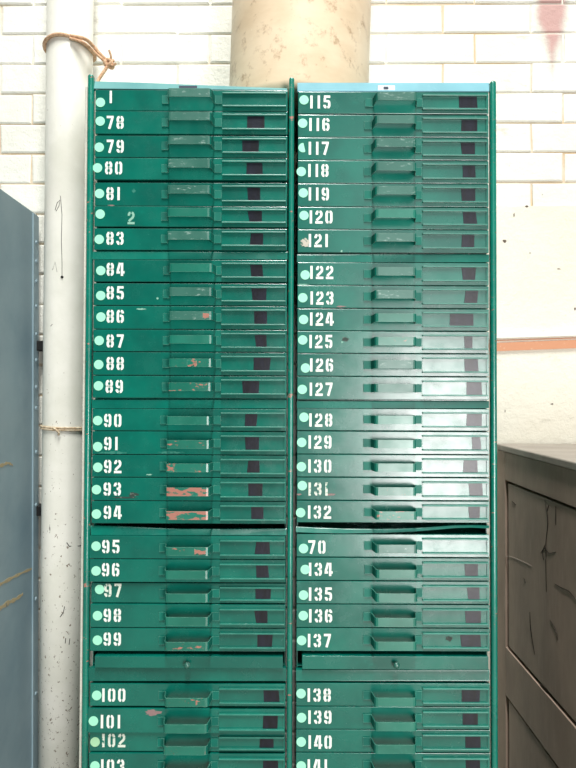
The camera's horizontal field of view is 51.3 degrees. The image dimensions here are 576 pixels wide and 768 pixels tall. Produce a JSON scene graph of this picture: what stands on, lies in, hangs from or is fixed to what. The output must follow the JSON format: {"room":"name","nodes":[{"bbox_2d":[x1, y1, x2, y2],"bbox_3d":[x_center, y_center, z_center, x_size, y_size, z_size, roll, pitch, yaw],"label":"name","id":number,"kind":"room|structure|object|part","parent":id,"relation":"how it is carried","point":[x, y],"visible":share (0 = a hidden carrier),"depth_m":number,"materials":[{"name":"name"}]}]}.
{"room":"industrial workshop","nodes":[
{"label":"industrial workshop","id":0,"kind":"room"},
{"bbox_2d":[0,0,575,767],"bbox_3d":[0.001,-0.170,1.700,6.600,3.300,0.206,0,-1,0],"label":"wall","id":1,"kind":"structure","parent":0,"point":[528,47],"depth_m":1.61,"materials":[{"name":"white brick"}]},
{"bbox_2d":[36,0,94,767],"bbox_3d":[-0.582,-0.150,1.528,0.186,3.250,0.148,0,-1,0],"label":"pipe","id":2,"kind":"object","parent":1,"relation":"attached to","point":[69,64],"visible":0.76,"depth_m":1.46,"materials":[{"name":"white metal"}]},
{"bbox_2d":[40,425,81,435],"bbox_3d":[-0.557,0.114,1.505,0.123,0.023,0.129,0,-1,0],"label":"wire","id":3,"kind":"object","parent":2,"relation":"attached to","point":[57,429],"visible":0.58,"depth_m":1.45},
{"bbox_2d":[42,32,116,80],"bbox_3d":[-0.524,-0.793,1.524,0.192,0.128,0.130,0,-1,0],"label":"rope","id":4,"kind":"object","parent":2,"relation":"attached to","point":[109,63],"visible":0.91,"depth_m":1.50,"materials":[{"name":"fabric"}]},
{"bbox_2d":[497,337,575,350],"bbox_3d":[1.855,-0.108,1.593,2.692,0.055,0.006,0,-1,0],"label":"trim","id":5,"kind":"structure","parent":1,"relation":"attached to","point":[561,344],"depth_m":1.59,"materials":[{"name":"orange paint"}]},
{"bbox_2d":[497,330,575,337],"bbox_3d":[1.855,-0.135,1.592,2.692,0.039,0.009,0,-1,0],"label":"trim","id":6,"kind":"structure","parent":1,"relation":"attached to","point":[567,332],"depth_m":1.59,"materials":[{"name":"white paint"}]},
{"bbox_3d":[-0.005,1.497,-0.776,7.000,0.120,5.100,0,-1,0],"label":"floor","id":7,"kind":"structure","parent":0,"visible":0},
{"bbox_2d":[0,189,38,767],"bbox_3d":[-0.881,0.510,1.290,0.467,1.918,0.553,0,-1,0],"label":"locker","id":8,"kind":"object","parent":7,"relation":"on","point":[19,226],"visible":1,"depth_m":1.46,"materials":[{"name":"metal"}]},
{"bbox_2d":[79,74,94,767],"bbox_3d":[-0.403,0.423,1.195,0.016,2.094,0.017,0,-1,0],"label":"upright","id":9,"kind":"object","parent":7,"relation":"on","point":[89,91],"visible":1,"depth_m":1.20,"materials":[{"name":"green metal"}]},
{"bbox_2d":[95,651,282,667],"bbox_3d":[-0.196,0.552,1.353,0.372,0.024,0.336,0,-1,0],"label":"shelf","id":10,"kind":"object","parent":9,"relation":"attached to","point":[103,659],"depth_m":1.18,"materials":[{"name":"green metal"}]},
{"bbox_2d":[88,650,285,767],"bbox_3d":[-0.201,1.016,1.344,0.392,0.904,0.387,0,-1,0],"label":"drawer unit","id":11,"kind":"object","parent":7,"relation":"on","point":[138,717],"visible":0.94,"depth_m":1.19,"materials":[{"name":"green metal"}]},
{"bbox_3d":[-0.201,0.669,1.350,0.390,0.048,0.327,0,-1,0],"label":"drawer","id":12,"kind":"part","parent":11,"relation":"part of","materials":[{"name":"green metal"}]},
{"bbox_3d":[-0.200,0.757,1.349,0.388,0.044,0.325,0,-1,0],"label":"drawer","id":13,"kind":"part","parent":11,"relation":"part of","materials":[{"name":"green metal"}]},
{"bbox_3d":[-0.199,0.577,1.196,0.392,0.026,0.012,0,-1,0],"label":"rail","id":14,"kind":"part","parent":11,"relation":"part of","materials":[{"name":"green metal"}]},
{"bbox_3d":[-0.198,0.754,1.171,0.120,0.016,0.030,0,-1,0],"label":"handle","id":15,"kind":"part","parent":11,"relation":"part of","materials":[{"name":"green metal"}]},
{"bbox_3d":[-0.200,0.714,1.352,0.388,0.037,0.321,0,-1,0],"label":"drawer","id":16,"kind":"part","parent":11,"relation":"part of","materials":[{"name":"green metal"}]},
{"bbox_3d":[-0.199,0.711,1.177,0.120,0.016,0.029,0,-1,0],"label":"handle","id":17,"kind":"part","parent":11,"relation":"part of","materials":[{"name":"green metal"}]},
{"bbox_3d":[-0.199,0.620,1.352,0.388,0.044,0.325,0,-1,0],"label":"drawer","id":18,"kind":"part","parent":11,"relation":"part of","materials":[{"name":"green metal"}]},
{"bbox_3d":[-0.197,0.665,1.171,0.120,0.016,0.029,0,-1,0],"label":"handle","id":19,"kind":"part","parent":11,"relation":"part of","materials":[{"name":"green metal"}]},
{"bbox_3d":[-0.196,0.616,1.174,0.120,0.016,0.029,0,-1,0],"label":"handle","id":20,"kind":"part","parent":11,"relation":"part of","materials":[{"name":"green metal"}]},
{"bbox_2d":[90,523,286,668],"bbox_3d":[-0.199,0.424,1.354,0.392,0.282,0.388,0,-1,0],"label":"drawer unit","id":21,"kind":"object","parent":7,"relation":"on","point":[164,595],"visible":0.98,"depth_m":1.19,"materials":[{"name":"green metal"}]},
{"bbox_3d":[-0.197,0.551,1.177,0.012,0.012,0.016,0,-1,0],"label":"knob","id":22,"kind":"part","parent":21,"relation":"part of","materials":[{"name":"paint"}]},
{"bbox_3d":[-0.199,0.511,1.354,0.388,0.045,0.325,0,-1,0],"label":"drawer","id":23,"kind":"part","parent":21,"relation":"part of","materials":[{"name":"green metal"}]},
{"bbox_3d":[-0.199,0.465,1.355,0.388,0.046,0.325,0,-1,0],"label":"drawer","id":24,"kind":"part","parent":21,"relation":"part of","materials":[{"name":"green metal"}]},
{"bbox_3d":[-0.200,0.375,1.356,0.389,0.045,0.326,0,-1,0],"label":"drawer","id":25,"kind":"part","parent":21,"relation":"part of","materials":[{"name":"green metal"}]},
{"bbox_3d":[-0.200,0.327,1.357,0.390,0.045,0.326,0,-1,0],"label":"drawer","id":26,"kind":"part","parent":21,"relation":"part of","materials":[{"name":"green metal"}]},
{"bbox_3d":[-0.199,0.419,1.357,0.388,0.039,0.321,0,-1,0],"label":"drawer","id":27,"kind":"part","parent":21,"relation":"part of","materials":[{"name":"green metal"}]},
{"bbox_3d":[-0.199,0.293,1.201,0.392,0.018,0.012,0,-1,0],"label":"rail","id":28,"kind":"part","parent":21,"relation":"part of","materials":[{"name":"green metal"}]},
{"bbox_3d":[-0.196,0.508,1.175,0.120,0.016,0.030,0,-1,0],"label":"handle","id":29,"kind":"part","parent":21,"relation":"part of","materials":[{"name":"green metal"}]},
{"bbox_3d":[-0.196,0.371,1.177,0.120,0.016,0.029,0,-1,0],"label":"handle","id":30,"kind":"part","parent":21,"relation":"part of","materials":[{"name":"green metal"}]},
{"bbox_3d":[-0.196,0.461,1.177,0.120,0.016,0.029,0,-1,0],"label":"handle","id":31,"kind":"part","parent":21,"relation":"part of","materials":[{"name":"green metal"}]},
{"bbox_3d":[-0.197,0.416,1.181,0.120,0.016,0.030,0,-1,0],"label":"handle","id":32,"kind":"part","parent":21,"relation":"part of","materials":[{"name":"green metal"}]},
{"bbox_3d":[-0.195,0.325,1.177,0.120,0.016,0.030,0,-1,0],"label":"handle","id":33,"kind":"part","parent":21,"relation":"part of","materials":[{"name":"green metal"}]},
{"bbox_2d":[92,398,286,523],"bbox_3d":[-0.198,0.158,1.359,0.390,0.250,0.387,0,-1,0],"label":"drawer unit","id":34,"kind":"object","parent":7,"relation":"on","point":[192,461],"visible":0.99,"depth_m":1.20,"materials":[{"name":"green metal"}]},
{"bbox_3d":[-0.198,0.259,1.358,0.388,0.044,0.325,0,-1,0],"label":"drawer","id":35,"kind":"part","parent":34,"relation":"part of","materials":[{"name":"green metal"}]},
{"bbox_3d":[-0.197,0.213,1.359,0.388,0.045,0.325,0,-1,0],"label":"drawer","id":36,"kind":"part","parent":34,"relation":"part of","materials":[{"name":"green metal"}]},
{"bbox_3d":[-0.197,0.168,1.360,0.388,0.044,0.325,0,-1,0],"label":"drawer","id":37,"kind":"part","parent":34,"relation":"part of","materials":[{"name":"green metal"}]},
{"bbox_3d":[-0.197,0.120,1.361,0.388,0.046,0.325,0,-1,0],"label":"drawer","id":38,"kind":"part","parent":34,"relation":"part of","materials":[{"name":"green metal"}]},
{"bbox_3d":[-0.198,0.040,1.205,0.390,0.019,0.012,0,-1,0],"label":"rail","id":39,"kind":"part","parent":34,"relation":"part of","materials":[{"name":"green metal"}]},
{"bbox_3d":[-0.196,0.256,1.180,0.120,0.016,0.030,0,-1,0],"label":"handle","id":40,"kind":"part","parent":34,"relation":"part of","materials":[{"name":"green metal"}]},
{"bbox_2d":[92,252,287,398],"bbox_3d":[-0.198,-0.116,1.363,0.393,0.297,0.387,0,-1,0],"label":"drawer unit","id":41,"kind":"object","parent":34,"relation":"on","point":[168,325],"visible":1,"depth_m":1.20,"materials":[{"name":"green metal"}]},
{"bbox_3d":[-0.197,-0.258,1.211,0.393,0.018,0.012,0,-1,0],"label":"rail","id":42,"kind":"part","parent":41,"relation":"part of","materials":[{"name":"green metal"}]},
{"bbox_3d":[-0.197,0.010,1.363,0.388,0.044,0.325,0,-1,0],"label":"drawer","id":43,"kind":"part","parent":41,"relation":"part of","materials":[{"name":"green metal"}]},
{"bbox_3d":[-0.197,-0.037,1.363,0.388,0.046,0.325,0,-1,0],"label":"drawer","id":44,"kind":"part","parent":41,"relation":"part of","materials":[{"name":"green metal"}]},
{"bbox_3d":[-0.197,-0.084,1.364,0.388,0.044,0.325,0,-1,0],"label":"drawer","id":45,"kind":"part","parent":41,"relation":"part of","materials":[{"name":"green metal"}]},
{"bbox_3d":[-0.196,-0.130,1.365,0.388,0.046,0.325,0,-1,0],"label":"drawer","id":46,"kind":"part","parent":41,"relation":"part of","materials":[{"name":"green metal"}]},
{"bbox_2d":[93,81,287,251],"bbox_3d":[-0.198,-0.438,1.369,0.394,0.346,0.387,0,-1,0],"label":"drawer unit","id":47,"kind":"object","parent":41,"relation":"on","point":[177,167],"visible":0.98,"depth_m":1.21,"materials":[{"name":"green metal"}]},
{"bbox_3d":[-0.198,-0.601,1.388,0.394,0.020,0.355,0,-1,0],"label":"lid","id":48,"kind":"part","parent":47,"relation":"part of","materials":[{"name":"teal metal"}]},
{"bbox_3d":[-0.196,-0.288,1.368,0.388,0.043,0.325,0,-1,0],"label":"drawer","id":49,"kind":"part","parent":47,"relation":"part of","materials":[{"name":"green metal"}]},
{"bbox_3d":[-0.196,-0.334,1.369,0.388,0.041,0.325,0,-1,0],"label":"drawer","id":50,"kind":"part","parent":47,"relation":"part of","materials":[{"name":"green metal"}]},
{"bbox_3d":[-0.194,-0.291,1.190,0.120,0.016,0.029,0,-1,0],"label":"handle","id":51,"kind":"part","parent":47,"relation":"part of","materials":[{"name":"green metal"}]},
{"bbox_3d":[-0.194,-0.336,1.191,0.120,0.016,0.029,0,-1,0],"label":"handle","id":52,"kind":"part","parent":47,"relation":"part of","materials":[{"name":"green metal"}]},
{"bbox_3d":[-0.195,-0.380,1.370,0.388,0.047,0.323,0,-1,0],"label":"drawer","id":53,"kind":"part","parent":47,"relation":"part of","materials":[{"name":"green metal"}]},
{"bbox_3d":[-0.195,-0.431,1.370,0.388,0.044,0.325,0,-1,0],"label":"drawer","id":54,"kind":"part","parent":47,"relation":"part of","materials":[{"name":"green metal"}]},
{"bbox_3d":[-0.194,-0.382,1.192,0.120,0.016,0.031,0,-1,0],"label":"handle","id":55,"kind":"part","parent":47,"relation":"part of","materials":[{"name":"green metal"}]},
{"bbox_3d":[-0.194,-0.433,1.192,0.120,0.016,0.029,0,-1,0],"label":"handle","id":56,"kind":"part","parent":47,"relation":"part of","materials":[{"name":"green metal"}]},
{"bbox_3d":[-0.195,-0.476,1.371,0.388,0.044,0.325,0,-1,0],"label":"drawer","id":57,"kind":"part","parent":47,"relation":"part of","materials":[{"name":"green metal"}]},
{"bbox_3d":[-0.195,-0.523,1.372,0.388,0.046,0.325,0,-1,0],"label":"drawer","id":58,"kind":"part","parent":47,"relation":"part of","materials":[{"name":"green metal"}]},
{"bbox_3d":[-0.195,-0.570,1.373,0.388,0.042,0.325,0,-1,0],"label":"drawer","id":59,"kind":"part","parent":47,"relation":"part of","materials":[{"name":"green metal"}]},
{"bbox_3d":[-0.194,-0.479,1.192,0.120,0.016,0.031,0,-1,0],"label":"handle","id":60,"kind":"part","parent":47,"relation":"part of","materials":[{"name":"green metal"}]},
{"bbox_3d":[-0.194,-0.526,1.194,0.120,0.016,0.030,0,-1,0],"label":"handle","id":61,"kind":"part","parent":47,"relation":"part of","materials":[{"name":"green metal"}]},
{"bbox_3d":[-0.193,-0.573,1.194,0.120,0.016,0.031,0,-1,0],"label":"handle","id":62,"kind":"part","parent":47,"relation":"part of","materials":[{"name":"green metal"}]},
{"bbox_3d":[-0.196,-0.177,1.366,0.388,0.044,0.325,0,-1,0],"label":"drawer","id":63,"kind":"part","parent":41,"relation":"part of","materials":[{"name":"green metal"}]},
{"bbox_3d":[-0.196,-0.224,1.367,0.388,0.044,0.325,0,-1,0],"label":"drawer","id":64,"kind":"part","parent":41,"relation":"part of","materials":[{"name":"green metal"}]},
{"bbox_3d":[-0.193,0.006,1.184,0.117,0.016,0.030,0,-1,0],"label":"handle","id":65,"kind":"part","parent":41,"relation":"part of","materials":[{"name":"green metal"}]},
{"bbox_3d":[-0.192,-0.041,1.185,0.116,0.016,0.030,0,-1,0],"label":"handle","id":66,"kind":"part","parent":41,"relation":"part of","materials":[{"name":"green metal"}]},
{"bbox_3d":[-0.192,-0.087,1.186,0.116,0.016,0.029,0,-1,0],"label":"handle","id":67,"kind":"part","parent":41,"relation":"part of","materials":[{"name":"green metal"}]},
{"bbox_3d":[-0.192,-0.133,1.186,0.116,0.016,0.031,0,-1,0],"label":"handle","id":68,"kind":"part","parent":41,"relation":"part of","materials":[{"name":"green metal"}]},
{"bbox_3d":[-0.192,-0.180,1.187,0.116,0.016,0.031,0,-1,0],"label":"handle","id":69,"kind":"part","parent":41,"relation":"part of","materials":[{"name":"green metal"}]},
{"bbox_3d":[-0.192,-0.228,1.189,0.116,0.016,0.029,0,-1,0],"label":"handle","id":70,"kind":"part","parent":41,"relation":"part of","materials":[{"name":"green metal"}]},
{"bbox_3d":[-0.195,0.210,1.180,0.120,0.016,0.031,0,-1,0],"label":"handle","id":71,"kind":"part","parent":34,"relation":"part of","materials":[{"name":"green metal"}]},
{"bbox_3d":[-0.195,0.163,1.181,0.120,0.016,0.030,0,-1,0],"label":"handle","id":72,"kind":"part","parent":34,"relation":"part of","materials":[{"name":"green metal"}]},
{"bbox_3d":[-0.197,0.075,1.361,0.388,0.044,0.325,0,-1,0],"label":"drawer","id":73,"kind":"part","parent":34,"relation":"part of","materials":[{"name":"green metal"}]},
{"bbox_3d":[-0.195,0.118,1.182,0.120,0.016,0.031,0,-1,0],"label":"handle","id":74,"kind":"part","parent":34,"relation":"part of","materials":[{"name":"green metal"}]},
{"bbox_3d":[-0.195,0.072,1.184,0.120,0.016,0.028,0,-1,0],"label":"handle","id":75,"kind":"part","parent":34,"relation":"part of","materials":[{"name":"green metal"}]},
{"bbox_2d":[287,77,293,767],"bbox_3d":[0.004,0.427,1.195,0.011,2.089,0.017,0,-1,0],"label":"upright","id":76,"kind":"object","parent":7,"relation":"on","point":[291,80],"visible":1,"depth_m":1.19,"materials":[{"name":"green metal"}]},
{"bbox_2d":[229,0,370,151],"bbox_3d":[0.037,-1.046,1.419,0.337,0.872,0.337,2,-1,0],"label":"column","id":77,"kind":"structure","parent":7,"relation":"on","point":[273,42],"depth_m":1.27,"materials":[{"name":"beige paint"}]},
{"bbox_2d":[294,632,489,767],"bbox_3d":[0.207,1.019,1.344,0.385,0.901,0.387,0,-1,0],"label":"drawer unit","id":78,"kind":"object","parent":7,"relation":"on","point":[344,718],"visible":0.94,"depth_m":1.19,"materials":[{"name":"green metal"}]},
{"bbox_3d":[0.206,0.753,1.171,0.116,0.016,0.031,0,-1,0],"label":"handle","id":79,"kind":"part","parent":78,"relation":"part of","materials":[{"name":"green metal"}]},
{"bbox_3d":[0.206,0.707,1.173,0.116,0.016,0.028,0,-1,0],"label":"handle","id":80,"kind":"part","parent":78,"relation":"part of","materials":[{"name":"green metal"}]},
{"bbox_3d":[0.207,0.661,1.172,0.116,0.016,0.031,0,-1,0],"label":"handle","id":81,"kind":"part","parent":78,"relation":"part of","materials":[{"name":"green metal"}]},
{"bbox_3d":[0.207,0.616,1.175,0.116,0.016,0.028,0,-1,0],"label":"handle","id":82,"kind":"part","parent":78,"relation":"part of","materials":[{"name":"green metal"}]},
{"bbox_3d":[0.208,0.579,1.196,0.384,0.022,0.012,0,-1,0],"label":"rail","id":83,"kind":"part","parent":78,"relation":"part of","materials":[{"name":"green metal"}]},
{"bbox_3d":[0.208,0.755,1.349,0.384,0.044,0.325,0,-1,0],"label":"drawer","id":84,"kind":"part","parent":78,"relation":"part of","materials":[{"name":"green metal"}]},
{"bbox_3d":[0.208,0.710,1.350,0.384,0.044,0.325,0,-1,0],"label":"drawer","id":85,"kind":"part","parent":78,"relation":"part of","materials":[{"name":"green metal"}]},
{"bbox_3d":[0.208,0.665,1.351,0.384,0.044,0.325,0,-1,0],"label":"drawer","id":86,"kind":"part","parent":78,"relation":"part of","materials":[{"name":"green metal"}]},
{"bbox_3d":[0.208,0.619,1.352,0.384,0.045,0.325,0,-1,0],"label":"drawer","id":87,"kind":"part","parent":78,"relation":"part of","materials":[{"name":"green metal"}]},
{"bbox_2d":[295,399,488,522],"bbox_3d":[0.209,0.159,1.360,0.386,0.246,0.385,0,-1,0],"label":"drawer unit","id":88,"kind":"object","parent":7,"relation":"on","point":[374,461],"visible":1,"depth_m":1.20,"materials":[{"name":"green metal"}]},
{"bbox_3d":[0.208,0.209,1.181,0.116,0.016,0.029,0,-1,0],"label":"handle","id":89,"kind":"part","parent":88,"relation":"part of","materials":[{"name":"green metal"}]},
{"bbox_3d":[0.208,0.163,1.183,0.116,0.016,0.028,0,-1,0],"label":"handle","id":90,"kind":"part","parent":88,"relation":"part of","materials":[{"name":"green metal"}]},
{"bbox_3d":[0.208,0.118,1.183,0.116,0.016,0.028,0,-1,0],"label":"handle","id":91,"kind":"part","parent":88,"relation":"part of","materials":[{"name":"green metal"}]},
{"bbox_3d":[0.209,0.070,1.184,0.116,0.016,0.028,0,-1,0],"label":"handle","id":92,"kind":"part","parent":88,"relation":"part of","materials":[{"name":"green metal"}]},
{"bbox_3d":[0.210,0.041,1.205,0.385,0.016,0.012,0,-1,0],"label":"rail","id":93,"kind":"part","parent":88,"relation":"part of","materials":[{"name":"green metal"}]},
{"bbox_3d":[0.210,0.251,1.358,0.384,0.043,0.325,0,1,0],"label":"drawer","id":94,"kind":"part","parent":88,"relation":"part of","materials":[{"name":"green metal"}]},
{"bbox_3d":[0.210,0.212,1.359,0.384,0.044,0.325,0,-1,0],"label":"drawer","id":95,"kind":"part","parent":88,"relation":"part of","materials":[{"name":"green metal"}]},
{"bbox_3d":[0.210,0.166,1.360,0.384,0.044,0.325,0,-1,0],"label":"drawer","id":96,"kind":"part","parent":88,"relation":"part of","materials":[{"name":"green metal"}]},
{"bbox_3d":[0.210,0.121,1.361,0.384,0.045,0.325,0,-1,0],"label":"drawer","id":97,"kind":"part","parent":88,"relation":"part of","materials":[{"name":"green metal"}]},
{"bbox_3d":[0.210,0.075,1.361,0.384,0.044,0.325,0,-1,0],"label":"drawer","id":98,"kind":"part","parent":88,"relation":"part of","materials":[{"name":"green metal"}]},
{"bbox_3d":[0.209,0.256,1.181,0.116,0.016,0.029,0,1,0],"label":"handle","id":99,"kind":"part","parent":88,"relation":"part of","materials":[{"name":"green metal"}]},
{"bbox_2d":[295,254,488,400],"bbox_3d":[0.211,-0.112,1.364,0.387,0.295,0.386,0,-1,0],"label":"drawer unit","id":100,"kind":"object","parent":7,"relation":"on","point":[369,326],"visible":1,"depth_m":1.20,"materials":[{"name":"green metal"}]},
{"bbox_3d":[0.209,0.008,1.185,0.116,0.016,0.029,0,-1,0],"label":"handle","id":101,"kind":"part","parent":100,"relation":"part of","materials":[{"name":"green metal"}]},
{"bbox_3d":[0.209,-0.038,1.186,0.116,0.016,0.028,0,-1,0],"label":"handle","id":102,"kind":"part","parent":100,"relation":"part of","materials":[{"name":"green metal"}]},
{"bbox_3d":[0.211,-0.253,1.210,0.386,0.018,0.012,0,-1,0],"label":"rail","id":103,"kind":"part","parent":100,"relation":"part of","materials":[{"name":"green metal"}]},
{"bbox_3d":[0.211,0.011,1.363,0.384,0.045,0.325,0,-1,0],"label":"drawer","id":104,"kind":"part","parent":100,"relation":"part of","materials":[{"name":"green metal"}]},
{"bbox_3d":[0.211,-0.034,1.363,0.384,0.045,0.325,0,-1,0],"label":"drawer","id":105,"kind":"part","parent":100,"relation":"part of","materials":[{"name":"green metal"}]},
{"bbox_3d":[0.210,-0.082,1.364,0.384,0.044,0.325,0,-1,0],"label":"drawer","id":106,"kind":"part","parent":100,"relation":"part of","materials":[{"name":"green metal"}]},
{"bbox_3d":[0.209,-0.084,1.186,0.116,0.016,0.030,0,-1,0],"label":"handle","id":107,"kind":"part","parent":100,"relation":"part of","materials":[{"name":"green metal"}]},
{"bbox_3d":[0.211,-0.123,1.365,0.384,0.044,0.325,0,-2,0],"label":"drawer","id":108,"kind":"part","parent":100,"relation":"part of","materials":[{"name":"green metal"}]},
{"bbox_3d":[0.209,-0.129,1.187,0.116,0.016,0.030,0,-2,0],"label":"handle","id":109,"kind":"part","parent":100,"relation":"part of","materials":[{"name":"green metal"}]},
{"bbox_3d":[0.211,-0.171,1.366,0.384,0.045,0.325,0,-1,0],"label":"drawer","id":110,"kind":"part","parent":100,"relation":"part of","materials":[{"name":"green metal"}]},
{"bbox_3d":[0.210,-0.175,1.187,0.116,0.016,0.030,0,-1,0],"label":"handle","id":111,"kind":"part","parent":100,"relation":"part of","materials":[{"name":"green metal"}]},
{"bbox_3d":[0.211,-0.219,1.367,0.384,0.045,0.325,0,-1,0],"label":"drawer","id":112,"kind":"part","parent":100,"relation":"part of","materials":[{"name":"green metal"}]},
{"bbox_3d":[0.210,-0.221,1.189,0.116,0.016,0.028,0,-1,0],"label":"handle","id":113,"kind":"part","parent":100,"relation":"part of","materials":[{"name":"green metal"}]},
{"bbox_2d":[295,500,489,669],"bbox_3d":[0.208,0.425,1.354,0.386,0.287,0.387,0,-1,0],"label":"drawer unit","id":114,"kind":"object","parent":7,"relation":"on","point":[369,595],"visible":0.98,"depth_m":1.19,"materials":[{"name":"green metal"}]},
{"bbox_3d":[0.209,0.289,1.201,0.385,0.017,0.012,0,-1,0],"label":"rail","id":115,"kind":"part","parent":114,"relation":"part of","materials":[{"name":"green metal"}]},
{"bbox_3d":[0.207,0.507,1.175,0.116,0.016,0.031,0,-1,0],"label":"handle","id":116,"kind":"part","parent":114,"relation":"part of","materials":[{"name":"green metal"}]},
{"bbox_3d":[0.207,0.462,1.176,0.116,0.016,0.031,0,-1,0],"label":"handle","id":117,"kind":"part","parent":114,"relation":"part of","materials":[{"name":"green metal"}]},
{"bbox_3d":[0.209,0.417,1.355,0.384,0.044,0.325,0,-1,0],"label":"drawer","id":118,"kind":"part","parent":114,"relation":"part of","materials":[{"name":"green metal"}]},
{"bbox_3d":[0.209,0.511,1.354,0.384,0.045,0.325,0,-1,0],"label":"drawer","id":119,"kind":"part","parent":114,"relation":"part of","materials":[{"name":"green metal"}]},
{"bbox_3d":[0.209,0.464,1.355,0.384,0.045,0.325,0,-1,0],"label":"drawer","id":120,"kind":"part","parent":114,"relation":"part of","materials":[{"name":"green metal"}]},
{"bbox_3d":[0.209,0.414,1.177,0.116,0.016,0.031,0,-1,0],"label":"handle","id":121,"kind":"part","parent":114,"relation":"part of","materials":[{"name":"green metal"}]},
{"bbox_3d":[0.209,0.368,1.356,0.384,0.045,0.325,0,0,0],"label":"drawer","id":122,"kind":"part","parent":114,"relation":"part of","materials":[{"name":"green metal"}]},
{"bbox_3d":[0.209,0.369,1.178,0.115,0.016,0.030,0,0,0],"label":"handle","id":123,"kind":"part","parent":114,"relation":"part of","materials":[{"name":"green metal"}]},
{"bbox_3d":[0.209,0.328,1.357,0.384,0.045,0.325,0,-2,0],"label":"drawer","id":124,"kind":"part","parent":114,"relation":"part of","materials":[{"name":"green metal"}]},
{"bbox_3d":[0.209,0.321,1.179,0.116,0.016,0.030,0,-2,0],"label":"handle","id":125,"kind":"part","parent":114,"relation":"part of","materials":[{"name":"green metal"}]},
{"bbox_2d":[301,651,487,669],"bbox_3d":[0.212,0.554,1.353,0.368,0.026,0.336,0,-1,0],"label":"shelf","id":126,"kind":"object","parent":114,"relation":"attached to","point":[407,660],"depth_m":1.18,"materials":[{"name":"green metal"}]},
{"bbox_3d":[0.212,0.551,1.177,0.012,0.012,0.016,0,-1,0],"label":"knob","id":127,"kind":"part","parent":114,"relation":"part of","materials":[{"name":"paint"}]},
{"bbox_2d":[296,83,488,273],"bbox_3d":[0.213,-0.434,1.369,0.390,0.350,0.387,0,-1,0],"label":"drawer unit","id":128,"kind":"object","parent":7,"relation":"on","point":[382,168],"visible":0.99,"depth_m":1.21,"materials":[{"name":"green metal"}]},
{"bbox_3d":[0.214,-0.598,1.388,0.389,0.022,0.355,0,-1,0],"label":"lid","id":129,"kind":"part","parent":128,"relation":"part of","materials":[{"name":"teal metal"}]},
{"bbox_3d":[0.210,-0.287,1.189,0.116,0.016,0.030,0,-1,0],"label":"handle","id":130,"kind":"part","parent":128,"relation":"part of","materials":[{"name":"green metal"}]},
{"bbox_3d":[0.210,-0.334,1.190,0.116,0.016,0.030,0,-1,0],"label":"handle","id":131,"kind":"part","parent":128,"relation":"part of","materials":[{"name":"green metal"}]},
{"bbox_3d":[0.211,-0.380,1.192,0.116,0.016,0.029,0,-1,0],"label":"handle","id":132,"kind":"part","parent":128,"relation":"part of","materials":[{"name":"green metal"}]},
{"bbox_3d":[0.210,-0.427,1.192,0.116,0.016,0.029,0,-1,0],"label":"handle","id":133,"kind":"part","parent":128,"relation":"part of","materials":[{"name":"green metal"}]},
{"bbox_3d":[0.212,-0.470,1.371,0.384,0.045,0.325,0,-1,0],"label":"drawer","id":134,"kind":"part","parent":128,"relation":"part of","materials":[{"name":"green metal"}]},
{"bbox_3d":[0.211,-0.473,1.192,0.116,0.016,0.031,0,-1,0],"label":"handle","id":135,"kind":"part","parent":128,"relation":"part of","materials":[{"name":"green metal"}]},
{"bbox_3d":[0.212,-0.516,1.372,0.384,0.045,0.325,0,-1,0],"label":"drawer","id":136,"kind":"part","parent":128,"relation":"part of","materials":[{"name":"green metal"}]},
{"bbox_3d":[0.212,-0.520,1.194,0.116,0.016,0.029,0,-1,0],"label":"handle","id":137,"kind":"part","parent":128,"relation":"part of","materials":[{"name":"green metal"}]},
{"bbox_3d":[0.212,-0.564,1.373,0.384,0.044,0.325,0,-1,0],"label":"drawer","id":138,"kind":"part","parent":128,"relation":"part of","materials":[{"name":"green metal"}]},
{"bbox_3d":[0.211,-0.285,1.368,0.384,0.046,0.325,0,-1,0],"label":"drawer","id":139,"kind":"part","parent":128,"relation":"part of","materials":[{"name":"green metal"}]},
{"bbox_3d":[0.212,-0.330,1.369,0.384,0.044,0.325,0,-1,0],"label":"drawer","id":140,"kind":"part","parent":128,"relation":"part of","materials":[{"name":"green metal"}]},
{"bbox_3d":[0.212,-0.376,1.369,0.384,0.046,0.325,0,-1,0],"label":"drawer","id":141,"kind":"part","parent":128,"relation":"part of","materials":[{"name":"green metal"}]},
{"bbox_3d":[0.212,-0.423,1.370,0.384,0.046,0.325,0,-1,0],"label":"drawer","id":142,"kind":"part","parent":128,"relation":"part of","materials":[{"name":"green metal"}]},
{"bbox_3d":[0.213,-0.567,1.195,0.115,0.016,0.029,0,-1,0],"label":"handle","id":143,"kind":"part","parent":128,"relation":"part of","materials":[{"name":"green metal"}]},
{"bbox_2d":[489,81,497,767],"bbox_3d":[0.410,0.431,1.195,0.012,2.084,0.017,0,-1,0],"label":"upright","id":144,"kind":"object","parent":7,"relation":"on","point":[492,85],"visible":1,"depth_m":1.20,"materials":[{"name":"green metal"}]},
{"bbox_2d":[497,444,575,767],"bbox_3d":[0.811,0.814,1.257,0.534,1.323,0.622,0,-1,0],"label":"cabinet","id":145,"kind":"object","parent":7,"relation":"on","point":[536,483],"visible":1,"depth_m":1.33,"materials":[{"name":"grey metal"}]},
{"bbox_3d":[0.559,1.066,1.264,0.019,0.576,0.485,0,-1,0],"label":"panel","id":146,"kind":"part","parent":145,"relation":"part of","materials":[{"name":"grey metal"}]},
{"bbox_3d":[0.561,0.449,1.275,0.019,0.419,0.485,0,-1,0],"label":"panel","id":147,"kind":"part","parent":145,"relation":"part of","materials":[{"name":"grey metal"}]}
]}

